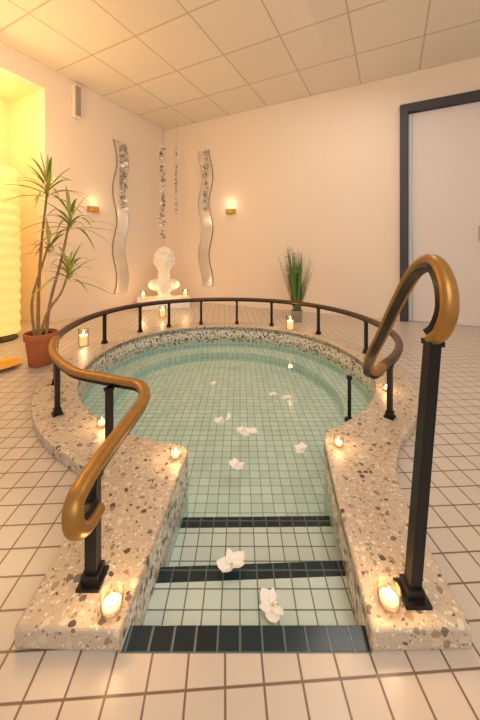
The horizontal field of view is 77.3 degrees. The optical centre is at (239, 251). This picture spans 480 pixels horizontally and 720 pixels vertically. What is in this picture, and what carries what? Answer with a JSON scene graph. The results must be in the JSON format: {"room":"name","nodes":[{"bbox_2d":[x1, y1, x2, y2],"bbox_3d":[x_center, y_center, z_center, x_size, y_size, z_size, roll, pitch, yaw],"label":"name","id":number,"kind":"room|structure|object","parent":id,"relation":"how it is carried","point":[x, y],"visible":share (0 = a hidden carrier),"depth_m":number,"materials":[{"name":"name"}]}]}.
{"room":"spa pool room","nodes":[
{"label":"spa pool room","id":0,"kind":"room"},
{"bbox_2d":[0,41,164,322],"bbox_3d":[-2.084,-0.637,3.660,0.151,2.874,3.300,0,0,27],"label":"wall","id":1,"kind":"structure","parent":0,"point":[85,145],"depth_m":3.85,"materials":[{"name":"paint"}]},
{"bbox_2d":[0,75,36,321],"bbox_3d":[-2.909,-0.637,2.967,0.700,2.874,1.620,0,0,27],"label":"wall niche","id":2,"kind":"object","parent":1,"relation":"in","point":[18,102],"visible":0.54,"depth_m":3.49,"materials":[{"name":"paint"}]},
{"bbox_2d":[72,83,81,119],"bbox_3d":[-1.977,-1.820,3.632,0.063,0.400,0.090,0,0,27],"label":"loudspeaker","id":3,"kind":"object","parent":1,"relation":"attached to","point":[76,89],"visible":1,"depth_m":3.61,"materials":[{"name":"white plastic"}]},
{"bbox_2d":[87,206,98,212],"bbox_3d":[-1.864,-0.550,3.852,0.066,0.070,0.170,0,0,27],"label":"wall sconce","id":4,"kind":"object","parent":1,"relation":"attached to","point":[89,208],"visible":1,"depth_m":3.81,"materials":[{"name":"brown wood"}]},
{"bbox_2d":[112,139,128,293],"bbox_3d":[-1.690,-0.490,4.251,0.016,2.140,0.282,0,0,27],"label":"wall mirror","id":5,"kind":"object","parent":1,"relation":"attached to","point":[122,217],"visible":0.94,"depth_m":4.24,"materials":[{"name":"silver glass"}]},
{"bbox_2d":[121,144,128,210],"bbox_3d":[-1.637,-1.070,4.254,0.114,0.981,0.094,0,0,31],"label":"garland","id":6,"kind":"object","parent":1,"relation":"hanging from","point":[125,158],"visible":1,"depth_m":4.25,"materials":[{"name":"stone"}]},
{"bbox_2d":[0,302,479,719],"bbox_3d":[0.245,0.800,0.724,8.350,0.001,6.750,0,0,27],"label":"floor","id":7,"kind":"structure","parent":0,"point":[36,684],"depth_m":0.66,"materials":[{"name":"tile"}]},
{"bbox_2d":[0,165,20,342],"bbox_3d":[-2.210,0.020,2.740,0.342,1.560,0.342,0,0,0],"label":"floor lamp","id":8,"kind":"object","parent":7,"relation":"on","point":[10,211],"visible":1,"depth_m":2.68,"materials":[{"name":"yellow paper"}]},
{"bbox_2d":[0,358,21,371],"bbox_3d":[-1.660,0.785,2.060,0.260,0.026,0.260,0,0,0],"label":"dish","id":9,"kind":"object","parent":7,"relation":"on","point":[5,363],"visible":1,"depth_m":2.13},
{"bbox_2d":[0,150,123,367],"bbox_3d":[-1.297,0.024,2.138,0.854,1.552,0.742,0,0,0],"label":"dracaena","id":10,"kind":"object","parent":7,"relation":"on","point":[37,341],"visible":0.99,"depth_m":2.12,"materials":[{"name":"plant"}]},
{"bbox_2d":[78,328,88,346],"bbox_3d":[-1.335,0.728,2.560,0.083,0.142,0.083,0,0,0],"label":"pillar candle","id":11,"kind":"object","parent":7,"relation":"on","point":[83,339],"visible":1,"depth_m":2.54,"materials":[{"name":"white wax"}]},
{"bbox_2d":[159,305,165,316],"bbox_3d":[-0.960,0.734,3.720,0.083,0.131,0.083,0,0,0],"label":"pillar candle","id":12,"kind":"object","parent":7,"relation":"on","point":[162,312],"visible":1,"depth_m":3.70,"materials":[{"name":"white wax"}]},
{"bbox_2d":[137,295,190,310],"bbox_3d":[-1.100,0.730,4.350,0.740,0.140,0.380,0,0,-18],"label":"plinth","id":13,"kind":"object","parent":7,"relation":"on","point":[148,298],"visible":0.52,"depth_m":4.22,"materials":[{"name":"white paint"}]},
{"bbox_2d":[140,290,145,299],"bbox_3d":[-1.345,0.598,4.165,0.075,0.120,0.075,0,0,0],"label":"pillar candle","id":14,"kind":"object","parent":13,"relation":"on","point":[142,296],"visible":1,"depth_m":4.16,"materials":[{"name":"white wax"}]},
{"bbox_2d":[148,247,179,298],"bbox_3d":[-1.103,0.289,4.360,0.374,0.740,0.349,0,0,23],"label":"bust","id":15,"kind":"object","parent":13,"relation":"on","point":[164,258],"visible":1,"depth_m":4.26,"materials":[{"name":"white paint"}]},
{"bbox_2d":[183,289,187,297],"bbox_3d":[-0.793,0.598,4.345,0.075,0.120,0.075,0,0,0],"label":"pillar candle","id":16,"kind":"object","parent":13,"relation":"on","point":[185,294],"visible":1,"depth_m":4.32,"materials":[{"name":"white wax"}]},
{"bbox_2d":[15,322,471,652],"bbox_3d":[-0.098,0.828,1.928,2.292,0.425,2.660,0,0,0],"label":"swimming pool","id":17,"kind":"object","parent":7,"relation":"in","point":[319,526],"visible":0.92,"depth_m":1.03,"materials":[{"name":"stone"}]},
{"bbox_2d":[97,418,104,427],"bbox_3d":[-0.600,0.737,1.305,0.043,0.035,0.043,0,0,0],"label":"tealight candle","id":18,"kind":"object","parent":17,"relation":"on","point":[100,424],"visible":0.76,"depth_m":1.30,"materials":[{"name":"white wax"}]},
{"bbox_2d":[99,581,123,619],"bbox_3d":[-0.270,0.735,0.632,0.048,0.039,0.048,0,0,0],"label":"tealight candle","id":19,"kind":"object","parent":17,"relation":"on","point":[111,606],"visible":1,"depth_m":0.63,"materials":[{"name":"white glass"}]},
{"bbox_2d":[170,445,181,459],"bbox_3d":[-0.237,0.737,1.105,0.043,0.035,0.043,0,0,0],"label":"tealight candle","id":20,"kind":"object","parent":17,"relation":"on","point":[176,454],"visible":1,"depth_m":1.10,"materials":[{"name":"white wax"}]},
{"bbox_2d":[214,417,224,423],"bbox_3d":[-0.107,0.853,1.515,0.053,0.015,0.072,0,0,-25],"label":"blossom","id":21,"kind":"object","parent":17,"relation":"on","point":[217,420],"visible":1,"depth_m":1.52,"materials":[{"name":"white plant"}]},
{"bbox_2d":[216,548,244,571],"bbox_3d":[-0.025,0.852,0.830,0.080,0.018,0.059,0,0,-17],"label":"blossom","id":22,"kind":"object","parent":17,"relation":"on","point":[232,560],"visible":1,"depth_m":0.83,"materials":[{"name":"white plant"}]},
{"bbox_2d":[229,458,243,469],"bbox_3d":[-0.017,0.854,1.204,0.068,0.014,0.050,0,0,37],"label":"blossom","id":23,"kind":"object","parent":17,"relation":"on","point":[234,463],"visible":1,"depth_m":1.21,"materials":[{"name":"white plant"}]},
{"bbox_2d":[237,426,246,433],"bbox_3d":[0.004,0.854,1.437,0.044,0.012,0.059,0,0,-24],"label":"blossom","id":24,"kind":"object","parent":17,"relation":"in","point":[239,429],"visible":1,"depth_m":1.44,"materials":[{"name":"white plant"}]},
{"bbox_2d":[241,427,257,435],"bbox_3d":[0.043,0.853,1.424,0.080,0.015,0.059,-2,1,-29],"label":"blossom","id":25,"kind":"object","parent":17,"relation":"on","point":[250,431],"visible":1,"depth_m":1.43,"materials":[{"name":"white plant"}]},
{"bbox_2d":[48,254,459,609],"bbox_3d":[-0.090,0.380,1.886,2.237,0.750,2.683,0,0,0],"label":"pool handrail","id":26,"kind":"object","parent":17,"relation":"on","point":[83,509],"visible":1,"depth_m":0.67,"materials":[{"name":"gold metal"}]},
{"bbox_2d":[259,587,283,622],"bbox_3d":[0.071,0.852,0.724,0.053,0.017,0.072,0,0,-19],"label":"blossom","id":27,"kind":"object","parent":17,"relation":"on","point":[268,597],"visible":1,"depth_m":0.72,"materials":[{"name":"white plant"}]},
{"bbox_2d":[286,315,293,329],"bbox_3d":[0.490,0.689,2.930,0.083,0.131,0.083,0,0,0],"label":"pillar candle","id":28,"kind":"object","parent":17,"relation":"on","point":[289,323],"visible":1,"depth_m":2.90,"materials":[{"name":"white wax"}]},
{"bbox_2d":[294,442,307,453],"bbox_3d":[0.262,0.853,1.306,0.053,0.017,0.072,0,0,33],"label":"blossom","id":29,"kind":"object","parent":17,"relation":"on","point":[301,446],"visible":1,"depth_m":1.31,"materials":[{"name":"white plant"}]},
{"bbox_2d":[334,436,343,447],"bbox_3d":[0.385,0.739,1.170,0.038,0.031,0.038,0,0,0],"label":"tealight candle","id":30,"kind":"object","parent":17,"relation":"on","point":[337,443],"visible":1,"depth_m":1.17,"materials":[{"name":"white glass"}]},
{"bbox_2d":[377,576,401,614],"bbox_3d":[0.319,0.735,0.642,0.048,0.039,0.048,0,0,0],"label":"tealight candle","id":31,"kind":"object","parent":17,"relation":"on","point":[388,599],"visible":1,"depth_m":0.64,"materials":[{"name":"white wax"}]},
{"bbox_2d":[279,247,317,321],"bbox_3d":[0.656,0.369,3.455,0.469,0.862,0.483,0,0,0],"label":"potted grass","id":32,"kind":"object","parent":7,"relation":"on","point":[294,274],"depth_m":3.42,"materials":[{"name":"green plant"}]},
{"bbox_2d":[0,0,479,129],"bbox_3d":[0.558,-2.124,0.567,7.650,0.100,6.750,0,0,27],"label":"ceiling","id":33,"kind":"structure","parent":0,"point":[170,64],"depth_m":3.00,"materials":[{"name":"white tile"}]},
{"bbox_2d":[158,146,165,237],"bbox_3d":[-1.195,-1.141,4.600,0.124,1.861,0.095,0,0,0],"label":"garland","id":34,"kind":"object","parent":33,"relation":"hanging from","point":[163,180],"visible":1,"depth_m":4.59,"materials":[{"name":"stone"}]},
{"bbox_2d":[174,147,177,213],"bbox_3d":[-1.011,-1.336,4.739,0.062,1.472,0.058,0,0,0],"label":"garland","id":35,"kind":"object","parent":33,"relation":"hanging from","point":[175,179],"visible":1,"depth_m":4.73,"materials":[{"name":"stone"}]},
{"bbox_2d":[165,56,479,319],"bbox_3d":[0.947,-0.637,4.066,5.200,2.874,0.151,0,0,27],"label":"wall","id":36,"kind":"structure","parent":0,"point":[317,175],"depth_m":4.02,"materials":[{"name":"paint"}]},
{"bbox_2d":[198,150,212,285],"bbox_3d":[-0.540,-0.535,4.718,0.272,2.130,0.016,0,0,27],"label":"wall mirror","id":37,"kind":"object","parent":36,"relation":"attached to","point":[205,215],"visible":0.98,"depth_m":4.71,"materials":[{"name":"silver glass"}]},
{"bbox_2d":[202,151,207,209],"bbox_3d":[-0.546,-1.114,4.679,0.101,0.934,0.066,0,0,0],"label":"garland","id":38,"kind":"object","parent":37,"relation":"hanging from","point":[204,192],"visible":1,"depth_m":4.67,"materials":[{"name":"stone"}]},
{"bbox_2d":[226,209,235,213],"bbox_3d":[-0.151,-0.610,4.495,0.170,0.070,0.066,0,0,27],"label":"wall sconce","id":39,"kind":"object","parent":36,"relation":"attached to","point":[228,211],"visible":1,"depth_m":4.47,"materials":[{"name":"brown wood"}]},
{"bbox_2d":[400,90,479,325],"bbox_3d":[2.553,-0.448,3.173,1.522,2.496,0.120,0,0,27],"label":"door","id":40,"kind":"structure","parent":36,"relation":"in","point":[440,137],"depth_m":3.34,"materials":[{"name":"paint"}]}
]}

